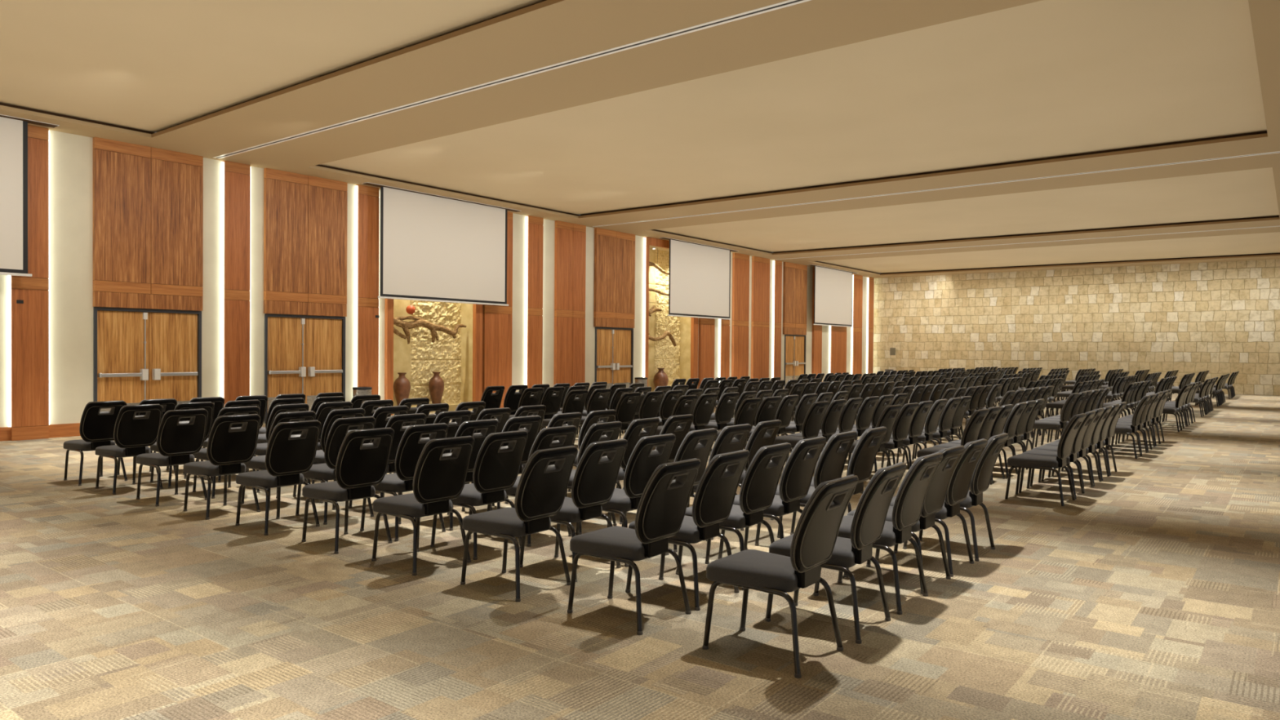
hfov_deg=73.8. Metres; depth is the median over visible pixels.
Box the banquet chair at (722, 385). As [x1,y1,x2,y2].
[715,379,733,408]
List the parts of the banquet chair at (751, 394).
seat, backrest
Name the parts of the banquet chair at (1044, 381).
backrest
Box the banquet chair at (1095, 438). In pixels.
[1040,405,1111,486]
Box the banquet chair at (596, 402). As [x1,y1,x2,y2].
[577,388,611,439]
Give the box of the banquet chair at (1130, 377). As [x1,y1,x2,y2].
[1104,375,1132,403]
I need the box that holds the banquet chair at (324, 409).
[311,401,352,484]
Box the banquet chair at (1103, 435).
[1051,403,1119,480]
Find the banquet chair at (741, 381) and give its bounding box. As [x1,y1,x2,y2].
[731,378,746,403]
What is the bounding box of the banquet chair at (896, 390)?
[889,386,903,396]
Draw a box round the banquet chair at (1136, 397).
[1110,381,1145,412]
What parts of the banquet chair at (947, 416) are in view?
leg, leg, seat, leg, backrest, grip handle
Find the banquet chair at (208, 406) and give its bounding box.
[150,401,214,488]
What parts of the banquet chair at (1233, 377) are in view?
backrest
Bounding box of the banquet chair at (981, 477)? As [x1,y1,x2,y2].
[902,432,1008,561]
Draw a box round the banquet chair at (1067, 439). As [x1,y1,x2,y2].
[1004,413,1086,506]
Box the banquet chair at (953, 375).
[950,371,958,378]
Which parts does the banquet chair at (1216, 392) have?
backrest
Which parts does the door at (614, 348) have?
kick plate, latch rod, kick plate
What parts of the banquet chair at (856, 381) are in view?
backrest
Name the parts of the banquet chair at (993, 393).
backrest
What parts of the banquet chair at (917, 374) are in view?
backrest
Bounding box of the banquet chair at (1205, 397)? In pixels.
[1183,377,1215,413]
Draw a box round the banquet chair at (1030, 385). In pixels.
[1000,380,1035,402]
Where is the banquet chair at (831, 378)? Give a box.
[825,374,836,384]
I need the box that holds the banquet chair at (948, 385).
[938,382,953,399]
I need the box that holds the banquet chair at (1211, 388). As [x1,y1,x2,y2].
[1186,377,1218,411]
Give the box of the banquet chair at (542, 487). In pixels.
[460,445,577,602]
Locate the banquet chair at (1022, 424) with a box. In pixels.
[1010,400,1036,470]
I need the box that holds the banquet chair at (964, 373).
[959,371,967,387]
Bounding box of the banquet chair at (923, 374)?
[920,370,927,376]
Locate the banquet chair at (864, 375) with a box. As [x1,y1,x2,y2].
[860,373,870,382]
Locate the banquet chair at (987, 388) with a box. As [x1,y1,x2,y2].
[973,384,991,411]
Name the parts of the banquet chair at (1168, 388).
backrest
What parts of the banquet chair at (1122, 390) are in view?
backrest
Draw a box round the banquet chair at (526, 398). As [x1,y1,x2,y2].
[509,387,542,418]
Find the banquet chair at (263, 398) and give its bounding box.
[235,395,267,428]
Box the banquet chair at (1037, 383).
[1033,379,1042,418]
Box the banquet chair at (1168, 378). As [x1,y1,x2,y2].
[1146,377,1170,395]
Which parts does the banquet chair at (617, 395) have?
backrest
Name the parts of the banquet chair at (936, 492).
seat, leg, leg, backrest, grip handle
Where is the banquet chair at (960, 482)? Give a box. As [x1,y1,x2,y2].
[875,438,987,577]
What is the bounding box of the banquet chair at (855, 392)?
[846,383,863,421]
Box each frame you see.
[384,298,482,415]
[644,236,697,388]
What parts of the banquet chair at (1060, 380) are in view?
backrest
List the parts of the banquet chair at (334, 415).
leg, seat, backrest, grip handle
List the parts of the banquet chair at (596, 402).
seat, backrest, grip handle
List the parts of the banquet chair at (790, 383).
backrest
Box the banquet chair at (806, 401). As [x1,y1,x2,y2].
[777,393,817,436]
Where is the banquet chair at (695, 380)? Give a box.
[684,377,699,395]
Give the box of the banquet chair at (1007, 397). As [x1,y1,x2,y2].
[966,390,1015,423]
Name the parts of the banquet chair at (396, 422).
seat, backrest, grip handle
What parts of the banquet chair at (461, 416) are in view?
backrest, grip handle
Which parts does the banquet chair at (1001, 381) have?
backrest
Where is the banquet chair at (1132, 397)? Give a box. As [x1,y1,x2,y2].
[1106,382,1141,414]
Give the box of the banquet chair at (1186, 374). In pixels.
[1171,373,1188,391]
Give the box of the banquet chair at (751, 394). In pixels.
[709,391,756,430]
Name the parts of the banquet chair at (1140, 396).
seat, backrest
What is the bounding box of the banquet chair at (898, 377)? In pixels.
[893,373,902,382]
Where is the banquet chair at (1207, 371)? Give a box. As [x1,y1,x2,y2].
[1191,370,1208,385]
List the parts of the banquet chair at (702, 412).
seat, backrest, grip handle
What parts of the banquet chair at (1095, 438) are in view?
leg, seat, leg, leg, backrest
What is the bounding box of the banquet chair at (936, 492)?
[843,444,964,594]
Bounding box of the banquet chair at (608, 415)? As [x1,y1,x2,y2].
[568,409,616,492]
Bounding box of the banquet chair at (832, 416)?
[786,399,846,462]
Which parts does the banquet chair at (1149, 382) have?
backrest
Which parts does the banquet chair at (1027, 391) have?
backrest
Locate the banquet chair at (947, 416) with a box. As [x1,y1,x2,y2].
[902,397,961,462]
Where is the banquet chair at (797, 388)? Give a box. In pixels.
[789,382,805,412]
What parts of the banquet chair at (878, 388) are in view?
backrest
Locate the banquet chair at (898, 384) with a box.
[891,381,904,391]
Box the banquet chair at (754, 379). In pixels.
[733,377,759,417]
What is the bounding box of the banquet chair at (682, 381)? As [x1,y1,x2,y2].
[671,378,686,390]
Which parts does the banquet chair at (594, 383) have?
backrest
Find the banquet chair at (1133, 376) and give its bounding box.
[1106,375,1134,402]
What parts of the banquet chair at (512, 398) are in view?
backrest, grip handle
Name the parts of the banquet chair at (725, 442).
backrest, grip handle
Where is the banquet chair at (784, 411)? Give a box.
[743,395,799,453]
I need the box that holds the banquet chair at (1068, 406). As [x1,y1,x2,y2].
[1026,392,1079,449]
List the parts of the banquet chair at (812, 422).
seat, backrest, grip handle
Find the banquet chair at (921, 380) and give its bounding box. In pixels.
[909,376,926,398]
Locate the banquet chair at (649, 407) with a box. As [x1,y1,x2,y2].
[627,391,663,428]
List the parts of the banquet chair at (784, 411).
backrest, grip handle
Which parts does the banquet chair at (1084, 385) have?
backrest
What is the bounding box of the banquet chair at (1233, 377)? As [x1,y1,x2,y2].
[1212,372,1236,398]
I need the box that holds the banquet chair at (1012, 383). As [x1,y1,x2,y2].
[985,377,1017,407]
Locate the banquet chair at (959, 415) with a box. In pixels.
[914,395,971,458]
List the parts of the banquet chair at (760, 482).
leg, leg, seat, leg, backrest, leg, grip handle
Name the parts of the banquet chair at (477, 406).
grip handle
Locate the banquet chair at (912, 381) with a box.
[906,376,917,394]
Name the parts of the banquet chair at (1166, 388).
backrest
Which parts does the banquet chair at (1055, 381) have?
backrest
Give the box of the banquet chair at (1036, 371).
[1028,369,1038,382]
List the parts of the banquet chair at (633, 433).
leg, seat, backrest, grip handle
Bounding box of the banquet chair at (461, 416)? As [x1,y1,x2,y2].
[397,409,471,495]
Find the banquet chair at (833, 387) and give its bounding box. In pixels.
[826,381,840,405]
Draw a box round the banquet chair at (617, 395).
[600,387,632,421]
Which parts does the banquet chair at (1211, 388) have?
backrest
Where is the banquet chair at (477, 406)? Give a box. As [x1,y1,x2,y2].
[451,400,485,422]
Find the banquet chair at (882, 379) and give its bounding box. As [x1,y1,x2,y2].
[877,374,888,382]
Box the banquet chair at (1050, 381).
[1042,378,1053,417]
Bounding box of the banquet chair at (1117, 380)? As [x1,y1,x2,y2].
[1105,377,1121,401]
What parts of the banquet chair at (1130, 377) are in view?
backrest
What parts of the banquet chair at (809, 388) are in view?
backrest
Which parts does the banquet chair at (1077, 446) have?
leg, leg, seat, leg, leg, backrest, grip handle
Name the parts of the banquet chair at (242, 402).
seat, backrest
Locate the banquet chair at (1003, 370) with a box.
[998,368,1005,379]
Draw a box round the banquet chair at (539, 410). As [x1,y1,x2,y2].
[513,404,546,435]
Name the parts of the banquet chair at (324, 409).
seat, backrest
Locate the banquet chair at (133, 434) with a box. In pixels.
[95,404,163,494]
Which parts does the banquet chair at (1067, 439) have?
leg, leg, seat, leg, leg, backrest, grip handle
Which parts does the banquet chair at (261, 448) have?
seat, backrest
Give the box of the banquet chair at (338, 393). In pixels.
[315,391,343,399]
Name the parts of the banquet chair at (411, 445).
leg, leg, seat, backrest, grip handle, leg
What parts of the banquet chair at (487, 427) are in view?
leg, backrest, grip handle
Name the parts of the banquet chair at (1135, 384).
seat, backrest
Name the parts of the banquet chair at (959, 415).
leg, seat, backrest, grip handle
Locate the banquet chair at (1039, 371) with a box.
[1035,369,1041,381]
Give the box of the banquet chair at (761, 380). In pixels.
[758,377,769,385]
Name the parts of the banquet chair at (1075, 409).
leg, leg, seat, backrest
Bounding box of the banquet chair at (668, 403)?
[636,389,683,426]
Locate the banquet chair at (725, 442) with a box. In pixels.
[686,423,751,539]
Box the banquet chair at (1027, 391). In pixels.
[1018,388,1031,440]
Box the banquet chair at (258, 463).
[240,410,315,511]
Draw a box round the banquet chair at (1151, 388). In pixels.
[1150,372,1159,391]
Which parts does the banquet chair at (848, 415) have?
backrest, grip handle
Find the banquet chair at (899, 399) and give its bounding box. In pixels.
[855,393,907,453]
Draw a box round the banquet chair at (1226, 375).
[1199,374,1226,404]
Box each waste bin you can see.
[352,386,372,403]
[634,377,647,393]
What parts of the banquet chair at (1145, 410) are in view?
seat, leg, leg, backrest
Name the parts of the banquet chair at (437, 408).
backrest, grip handle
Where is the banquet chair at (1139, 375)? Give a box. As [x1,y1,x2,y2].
[1135,369,1142,382]
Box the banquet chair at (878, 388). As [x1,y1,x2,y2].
[853,382,884,424]
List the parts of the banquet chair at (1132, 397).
seat, backrest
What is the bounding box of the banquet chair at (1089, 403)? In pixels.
[1049,389,1098,441]
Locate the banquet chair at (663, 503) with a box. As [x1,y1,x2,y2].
[567,457,701,635]
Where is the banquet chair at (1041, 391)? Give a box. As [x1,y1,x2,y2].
[1031,386,1046,435]
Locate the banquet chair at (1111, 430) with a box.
[1061,401,1126,475]
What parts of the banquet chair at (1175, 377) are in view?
backrest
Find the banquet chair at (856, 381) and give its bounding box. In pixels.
[850,379,862,417]
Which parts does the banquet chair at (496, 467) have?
leg, leg, seat, backrest, grip handle, leg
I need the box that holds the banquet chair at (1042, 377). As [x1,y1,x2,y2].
[1038,374,1045,380]
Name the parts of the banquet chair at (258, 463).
leg, seat, leg, backrest, grip handle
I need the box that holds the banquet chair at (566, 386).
[553,382,569,411]
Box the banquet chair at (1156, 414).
[1117,390,1168,446]
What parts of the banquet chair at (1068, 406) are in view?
leg, leg, seat, leg, backrest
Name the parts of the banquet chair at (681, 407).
seat, backrest, grip handle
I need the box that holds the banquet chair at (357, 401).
[351,394,380,409]
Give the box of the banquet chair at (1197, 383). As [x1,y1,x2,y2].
[1160,382,1199,423]
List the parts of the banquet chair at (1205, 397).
backrest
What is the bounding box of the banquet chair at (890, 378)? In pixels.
[884,374,895,383]
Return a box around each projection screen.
[0,114,59,276]
[361,182,520,306]
[659,236,738,319]
[807,264,857,327]
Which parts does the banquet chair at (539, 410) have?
grip handle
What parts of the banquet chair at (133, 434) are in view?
leg, leg, seat, leg, backrest, grip handle, leg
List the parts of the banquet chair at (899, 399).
backrest, grip handle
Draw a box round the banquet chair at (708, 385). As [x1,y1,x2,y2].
[701,379,718,395]
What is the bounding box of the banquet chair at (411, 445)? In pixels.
[360,422,448,541]
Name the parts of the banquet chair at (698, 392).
backrest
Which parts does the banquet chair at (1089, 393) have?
leg, seat, backrest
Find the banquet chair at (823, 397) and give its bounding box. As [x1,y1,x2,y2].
[782,391,833,449]
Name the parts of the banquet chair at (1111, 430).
leg, leg, backrest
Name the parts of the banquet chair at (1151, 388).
backrest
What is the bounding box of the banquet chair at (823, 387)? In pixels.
[791,381,830,421]
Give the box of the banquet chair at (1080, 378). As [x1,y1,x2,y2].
[1053,376,1084,408]
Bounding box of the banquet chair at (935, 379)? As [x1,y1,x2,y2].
[928,375,939,386]
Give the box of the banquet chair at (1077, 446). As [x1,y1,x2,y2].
[1018,410,1095,498]
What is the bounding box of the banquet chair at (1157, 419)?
[1123,389,1172,444]
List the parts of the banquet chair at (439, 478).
leg, leg, seat, leg, backrest, grip handle, leg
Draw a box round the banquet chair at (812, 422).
[773,400,829,457]
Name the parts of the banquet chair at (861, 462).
leg, seat, leg, backrest, grip handle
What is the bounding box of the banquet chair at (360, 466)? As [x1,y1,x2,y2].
[301,427,394,554]
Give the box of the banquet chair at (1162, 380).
[1132,377,1165,409]
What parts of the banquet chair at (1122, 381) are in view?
seat, backrest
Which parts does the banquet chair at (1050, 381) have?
backrest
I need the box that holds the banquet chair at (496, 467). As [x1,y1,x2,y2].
[430,430,528,559]
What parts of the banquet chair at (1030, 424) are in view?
leg, leg, backrest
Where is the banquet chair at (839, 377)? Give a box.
[834,374,844,384]
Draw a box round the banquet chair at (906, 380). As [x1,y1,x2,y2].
[901,377,910,387]
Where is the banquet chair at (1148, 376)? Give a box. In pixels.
[1143,373,1151,381]
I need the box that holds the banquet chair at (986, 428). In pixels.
[933,406,1001,484]
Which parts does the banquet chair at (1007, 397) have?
backrest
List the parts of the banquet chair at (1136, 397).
seat, backrest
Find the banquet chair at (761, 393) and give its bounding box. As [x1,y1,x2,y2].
[731,389,773,425]
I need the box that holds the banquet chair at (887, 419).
[846,404,902,475]
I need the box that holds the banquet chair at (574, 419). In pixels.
[504,412,582,503]
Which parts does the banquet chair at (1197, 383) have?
leg, backrest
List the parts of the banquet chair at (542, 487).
leg, leg, seat, leg, backrest, grip handle, leg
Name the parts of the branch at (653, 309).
stem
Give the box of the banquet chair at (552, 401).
[540,386,564,430]
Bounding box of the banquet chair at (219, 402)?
[166,396,224,475]
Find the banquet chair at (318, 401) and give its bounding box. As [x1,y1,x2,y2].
[310,395,345,413]
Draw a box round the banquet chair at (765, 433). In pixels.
[705,419,781,528]
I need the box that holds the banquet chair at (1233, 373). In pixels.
[1209,372,1235,399]
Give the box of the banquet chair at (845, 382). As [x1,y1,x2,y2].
[837,380,851,391]
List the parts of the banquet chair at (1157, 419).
leg, backrest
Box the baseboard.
[0,381,822,440]
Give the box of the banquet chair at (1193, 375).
[1168,373,1195,399]
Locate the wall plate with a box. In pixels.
[889,347,895,355]
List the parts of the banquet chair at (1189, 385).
seat, leg, backrest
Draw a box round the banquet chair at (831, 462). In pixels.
[754,431,856,546]
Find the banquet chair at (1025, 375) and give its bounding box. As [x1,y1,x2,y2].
[1017,373,1028,390]
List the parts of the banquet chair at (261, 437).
seat, backrest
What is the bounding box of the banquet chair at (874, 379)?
[869,375,879,383]
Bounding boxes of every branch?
[393,315,466,343]
[648,262,668,275]
[648,288,668,296]
[648,305,662,316]
[648,330,676,346]
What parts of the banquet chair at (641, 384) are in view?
backrest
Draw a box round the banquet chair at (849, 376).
[843,373,853,380]
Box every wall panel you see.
[10,124,48,440]
[222,160,250,407]
[355,184,379,395]
[482,211,512,408]
[526,215,543,387]
[553,220,586,386]
[697,317,715,388]
[720,319,729,379]
[731,252,749,378]
[751,256,769,380]
[773,259,782,380]
[811,266,822,375]
[830,325,846,374]
[852,274,862,378]
[867,276,874,373]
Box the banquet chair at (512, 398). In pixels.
[494,384,528,417]
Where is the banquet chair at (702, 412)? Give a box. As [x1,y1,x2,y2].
[688,393,717,452]
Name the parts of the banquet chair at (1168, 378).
backrest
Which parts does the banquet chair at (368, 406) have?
backrest, grip handle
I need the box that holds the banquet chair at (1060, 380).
[1048,377,1062,414]
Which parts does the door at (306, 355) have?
kick plate, latch rod, kick plate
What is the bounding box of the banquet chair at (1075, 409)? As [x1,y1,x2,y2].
[1035,391,1087,447]
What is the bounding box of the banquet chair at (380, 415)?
[371,405,408,443]
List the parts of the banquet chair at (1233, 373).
backrest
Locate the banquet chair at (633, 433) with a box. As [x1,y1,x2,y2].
[616,417,659,524]
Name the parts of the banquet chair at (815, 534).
leg, leg, seat, leg, backrest, leg, grip handle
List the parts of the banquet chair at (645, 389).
backrest, grip handle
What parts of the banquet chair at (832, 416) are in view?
seat, backrest, grip handle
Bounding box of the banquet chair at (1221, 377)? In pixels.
[1195,375,1224,406]
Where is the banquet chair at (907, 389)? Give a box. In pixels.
[902,385,914,404]
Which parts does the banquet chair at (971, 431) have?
seat, backrest, grip handle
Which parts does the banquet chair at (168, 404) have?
leg, backrest, grip handle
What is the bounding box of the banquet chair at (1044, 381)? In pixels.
[1039,379,1047,418]
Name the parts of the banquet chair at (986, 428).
seat, backrest, grip handle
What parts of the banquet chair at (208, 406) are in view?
leg, leg, seat, backrest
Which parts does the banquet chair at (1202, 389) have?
seat, leg, leg, backrest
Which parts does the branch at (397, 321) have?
stem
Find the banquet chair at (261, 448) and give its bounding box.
[253,403,309,485]
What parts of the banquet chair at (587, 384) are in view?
backrest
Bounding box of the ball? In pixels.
[405,305,415,314]
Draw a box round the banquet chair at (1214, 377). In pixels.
[1186,377,1216,412]
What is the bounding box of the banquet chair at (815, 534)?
[702,474,858,678]
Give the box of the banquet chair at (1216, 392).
[1197,374,1226,405]
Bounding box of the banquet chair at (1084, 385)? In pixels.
[1051,381,1088,416]
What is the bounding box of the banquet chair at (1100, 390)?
[1057,388,1104,439]
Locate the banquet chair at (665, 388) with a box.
[641,386,671,431]
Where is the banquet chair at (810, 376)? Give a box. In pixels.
[806,373,816,382]
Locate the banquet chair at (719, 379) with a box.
[711,377,725,387]
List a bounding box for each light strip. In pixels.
[8,275,11,426]
[48,130,49,424]
[221,161,223,397]
[249,174,250,395]
[354,186,357,386]
[378,196,379,272]
[524,216,528,385]
[642,237,645,377]
[718,319,720,382]
[772,260,774,377]
[828,325,831,373]
[850,275,853,373]
[866,277,868,373]
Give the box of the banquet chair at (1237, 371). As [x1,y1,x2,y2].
[1214,371,1238,397]
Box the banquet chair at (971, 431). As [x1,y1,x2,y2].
[916,408,989,457]
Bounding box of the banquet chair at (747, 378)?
[738,376,750,394]
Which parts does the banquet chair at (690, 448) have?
backrest, grip handle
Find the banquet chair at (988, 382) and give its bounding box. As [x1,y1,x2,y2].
[983,379,994,406]
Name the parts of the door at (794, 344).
kick plate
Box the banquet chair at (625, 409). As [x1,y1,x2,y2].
[614,391,640,431]
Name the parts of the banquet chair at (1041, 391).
backrest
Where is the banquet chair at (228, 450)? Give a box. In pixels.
[183,413,260,519]
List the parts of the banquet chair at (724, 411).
seat, backrest, grip handle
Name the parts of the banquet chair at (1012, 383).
backrest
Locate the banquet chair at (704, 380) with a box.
[698,377,714,389]
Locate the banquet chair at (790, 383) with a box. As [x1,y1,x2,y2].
[784,379,798,421]
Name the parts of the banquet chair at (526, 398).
backrest, grip handle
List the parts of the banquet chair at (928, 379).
backrest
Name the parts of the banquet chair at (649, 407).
backrest, grip handle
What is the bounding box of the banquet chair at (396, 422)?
[348,413,426,515]
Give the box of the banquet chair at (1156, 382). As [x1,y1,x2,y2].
[1151,372,1161,389]
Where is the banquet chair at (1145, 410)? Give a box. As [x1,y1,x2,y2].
[1100,394,1155,453]
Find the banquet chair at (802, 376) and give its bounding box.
[797,373,808,382]
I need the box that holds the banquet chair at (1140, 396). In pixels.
[1112,381,1147,406]
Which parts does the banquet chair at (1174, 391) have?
seat, backrest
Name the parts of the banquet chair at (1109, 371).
backrest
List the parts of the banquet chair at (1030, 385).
backrest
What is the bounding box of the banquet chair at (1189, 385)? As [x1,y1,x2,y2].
[1151,384,1191,429]
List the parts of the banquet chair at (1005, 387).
seat, backrest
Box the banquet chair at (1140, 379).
[1135,369,1145,382]
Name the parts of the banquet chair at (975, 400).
backrest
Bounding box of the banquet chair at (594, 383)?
[581,382,607,426]
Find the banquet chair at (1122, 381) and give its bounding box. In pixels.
[1107,376,1126,399]
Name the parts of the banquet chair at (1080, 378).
seat, backrest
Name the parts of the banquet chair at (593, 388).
seat, backrest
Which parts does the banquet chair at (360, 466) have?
leg, leg, seat, leg, backrest, grip handle, leg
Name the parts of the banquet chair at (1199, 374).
backrest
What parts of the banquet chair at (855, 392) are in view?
backrest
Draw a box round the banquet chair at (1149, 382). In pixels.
[1119,380,1152,417]
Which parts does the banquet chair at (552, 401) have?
backrest, grip handle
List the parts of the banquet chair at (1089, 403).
leg, backrest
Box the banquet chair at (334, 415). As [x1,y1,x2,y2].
[293,408,364,502]
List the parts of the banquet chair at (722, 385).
backrest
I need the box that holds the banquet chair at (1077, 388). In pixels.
[1044,382,1083,417]
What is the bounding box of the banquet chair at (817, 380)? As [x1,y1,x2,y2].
[793,378,820,417]
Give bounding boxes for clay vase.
[393,372,410,405]
[428,372,444,404]
[653,368,668,391]
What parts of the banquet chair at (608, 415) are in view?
seat, backrest, grip handle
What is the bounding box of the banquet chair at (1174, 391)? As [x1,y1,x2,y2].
[1171,374,1186,394]
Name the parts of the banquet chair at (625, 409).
grip handle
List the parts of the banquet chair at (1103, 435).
seat, leg, leg, backrest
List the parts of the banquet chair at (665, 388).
backrest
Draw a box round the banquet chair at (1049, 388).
[1036,386,1053,435]
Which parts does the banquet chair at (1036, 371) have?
backrest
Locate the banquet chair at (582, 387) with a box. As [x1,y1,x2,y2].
[542,385,586,428]
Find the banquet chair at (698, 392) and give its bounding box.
[657,388,702,443]
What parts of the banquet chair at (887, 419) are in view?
leg, seat, leg, leg, backrest, grip handle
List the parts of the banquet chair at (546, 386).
backrest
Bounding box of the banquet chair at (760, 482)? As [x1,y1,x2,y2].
[675,442,791,590]
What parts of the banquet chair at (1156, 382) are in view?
backrest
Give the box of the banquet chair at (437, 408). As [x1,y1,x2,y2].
[385,403,448,474]
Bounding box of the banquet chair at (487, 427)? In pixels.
[413,418,497,530]
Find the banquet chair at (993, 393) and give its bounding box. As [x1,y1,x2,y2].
[960,383,1001,430]
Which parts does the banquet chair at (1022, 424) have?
leg, backrest, grip handle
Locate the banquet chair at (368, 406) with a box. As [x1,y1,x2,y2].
[360,399,393,473]
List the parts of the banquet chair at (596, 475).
leg, leg, leg, seat, backrest, grip handle, leg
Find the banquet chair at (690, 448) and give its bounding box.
[622,427,717,552]
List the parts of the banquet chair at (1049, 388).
backrest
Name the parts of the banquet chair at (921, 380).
backrest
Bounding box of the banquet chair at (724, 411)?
[691,391,739,441]
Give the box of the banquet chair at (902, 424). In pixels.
[855,402,919,469]
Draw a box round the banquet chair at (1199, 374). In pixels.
[1178,371,1202,390]
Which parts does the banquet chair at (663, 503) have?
leg, seat, leg, leg, backrest, grip handle, leg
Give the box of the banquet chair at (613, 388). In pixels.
[605,383,626,434]
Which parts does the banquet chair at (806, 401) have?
seat, backrest, grip handle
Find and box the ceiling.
[0,0,1279,278]
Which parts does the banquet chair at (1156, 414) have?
seat, leg, leg, backrest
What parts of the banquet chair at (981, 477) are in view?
leg, leg, seat, leg, leg, backrest, grip handle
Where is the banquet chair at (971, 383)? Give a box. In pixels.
[966,376,977,388]
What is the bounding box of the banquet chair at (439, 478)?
[371,435,474,575]
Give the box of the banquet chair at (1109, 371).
[1102,369,1112,385]
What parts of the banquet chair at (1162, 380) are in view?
backrest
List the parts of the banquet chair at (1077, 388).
leg, seat, backrest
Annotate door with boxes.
[93,306,201,411]
[264,313,345,423]
[595,326,633,393]
[784,334,805,386]
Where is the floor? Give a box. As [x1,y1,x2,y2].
[0,389,1279,719]
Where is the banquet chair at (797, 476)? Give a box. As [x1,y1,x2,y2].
[717,435,826,559]
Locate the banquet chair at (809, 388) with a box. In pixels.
[795,382,817,408]
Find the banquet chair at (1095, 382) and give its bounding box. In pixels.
[1066,380,1097,399]
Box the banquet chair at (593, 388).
[576,384,606,434]
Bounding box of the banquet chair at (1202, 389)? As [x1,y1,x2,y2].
[1174,379,1209,417]
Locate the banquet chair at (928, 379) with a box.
[907,375,933,403]
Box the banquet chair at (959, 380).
[953,377,963,390]
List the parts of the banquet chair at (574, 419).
backrest, grip handle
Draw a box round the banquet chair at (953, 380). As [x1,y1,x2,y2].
[948,377,958,388]
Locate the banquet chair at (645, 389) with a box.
[619,386,651,438]
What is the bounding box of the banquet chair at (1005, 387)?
[983,377,1012,407]
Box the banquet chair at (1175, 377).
[1149,376,1177,400]
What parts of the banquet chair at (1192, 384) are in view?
seat, leg, backrest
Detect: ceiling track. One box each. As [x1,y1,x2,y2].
[213,0,810,159]
[592,151,1279,226]
[777,226,1279,259]
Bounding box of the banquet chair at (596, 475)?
[520,438,627,582]
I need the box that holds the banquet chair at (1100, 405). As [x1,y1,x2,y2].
[1096,387,1111,408]
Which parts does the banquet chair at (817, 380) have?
backrest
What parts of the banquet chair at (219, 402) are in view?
backrest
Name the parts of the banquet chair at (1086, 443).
leg, leg, seat, leg, leg, backrest, grip handle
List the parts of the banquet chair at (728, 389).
seat, backrest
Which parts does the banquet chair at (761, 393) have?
backrest, grip handle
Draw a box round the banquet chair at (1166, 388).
[1146,377,1173,394]
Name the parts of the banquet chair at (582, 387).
backrest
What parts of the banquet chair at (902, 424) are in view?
seat, leg, leg, backrest, grip handle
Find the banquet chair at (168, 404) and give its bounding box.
[116,398,177,479]
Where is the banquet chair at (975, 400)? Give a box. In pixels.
[964,385,984,418]
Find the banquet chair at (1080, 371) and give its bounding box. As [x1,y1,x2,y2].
[1061,368,1082,391]
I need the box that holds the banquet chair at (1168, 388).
[1146,376,1174,401]
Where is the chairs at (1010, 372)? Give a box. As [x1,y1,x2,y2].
[834,366,1239,404]
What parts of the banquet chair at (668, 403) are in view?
seat, backrest, grip handle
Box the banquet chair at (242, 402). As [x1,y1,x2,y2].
[199,400,261,482]
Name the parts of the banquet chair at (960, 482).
leg, leg, seat, leg, leg, backrest, grip handle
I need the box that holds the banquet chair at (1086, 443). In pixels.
[1029,408,1103,492]
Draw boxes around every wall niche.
[393,298,472,415]
[648,245,690,391]
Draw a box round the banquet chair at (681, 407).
[643,395,697,435]
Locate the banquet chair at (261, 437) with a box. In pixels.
[247,397,304,471]
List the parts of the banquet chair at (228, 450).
leg, leg, seat, leg, backrest, grip handle, leg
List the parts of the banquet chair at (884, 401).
seat, backrest, grip handle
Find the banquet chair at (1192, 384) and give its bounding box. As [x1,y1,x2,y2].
[1153,383,1193,426]
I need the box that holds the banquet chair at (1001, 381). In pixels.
[993,377,1006,407]
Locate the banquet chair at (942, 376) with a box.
[936,374,946,383]
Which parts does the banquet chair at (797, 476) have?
leg, leg, seat, leg, backrest, grip handle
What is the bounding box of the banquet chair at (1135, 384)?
[1102,382,1137,414]
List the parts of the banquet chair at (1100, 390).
backrest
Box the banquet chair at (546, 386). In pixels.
[531,383,549,427]
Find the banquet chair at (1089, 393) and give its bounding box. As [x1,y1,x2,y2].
[1042,390,1092,444]
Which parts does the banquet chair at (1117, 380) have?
seat, backrest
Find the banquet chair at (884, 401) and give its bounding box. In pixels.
[853,394,893,457]
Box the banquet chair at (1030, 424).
[1002,398,1044,452]
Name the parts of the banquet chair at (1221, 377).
seat, backrest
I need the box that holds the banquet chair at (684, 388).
[671,384,688,397]
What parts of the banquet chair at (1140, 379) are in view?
backrest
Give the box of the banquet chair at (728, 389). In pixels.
[710,386,738,431]
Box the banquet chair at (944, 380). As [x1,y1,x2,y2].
[940,377,950,384]
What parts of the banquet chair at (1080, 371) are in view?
seat, backrest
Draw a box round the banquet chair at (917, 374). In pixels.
[912,371,922,391]
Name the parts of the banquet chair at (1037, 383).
backrest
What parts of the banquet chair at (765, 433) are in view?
seat, backrest, grip handle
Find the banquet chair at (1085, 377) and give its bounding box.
[1057,375,1087,400]
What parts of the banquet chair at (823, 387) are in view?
backrest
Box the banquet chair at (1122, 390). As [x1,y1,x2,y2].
[1108,376,1128,399]
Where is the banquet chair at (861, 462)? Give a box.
[790,426,887,534]
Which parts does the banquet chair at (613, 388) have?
backrest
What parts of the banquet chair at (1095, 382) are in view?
backrest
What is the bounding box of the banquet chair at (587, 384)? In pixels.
[560,382,589,411]
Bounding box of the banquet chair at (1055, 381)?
[1046,378,1058,415]
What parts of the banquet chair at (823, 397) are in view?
backrest, grip handle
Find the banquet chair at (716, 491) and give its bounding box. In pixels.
[625,449,749,610]
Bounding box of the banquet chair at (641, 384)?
[624,382,644,433]
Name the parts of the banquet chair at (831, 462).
leg, leg, seat, leg, backrest, grip handle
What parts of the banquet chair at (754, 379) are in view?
backrest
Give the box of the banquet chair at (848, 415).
[818,397,862,435]

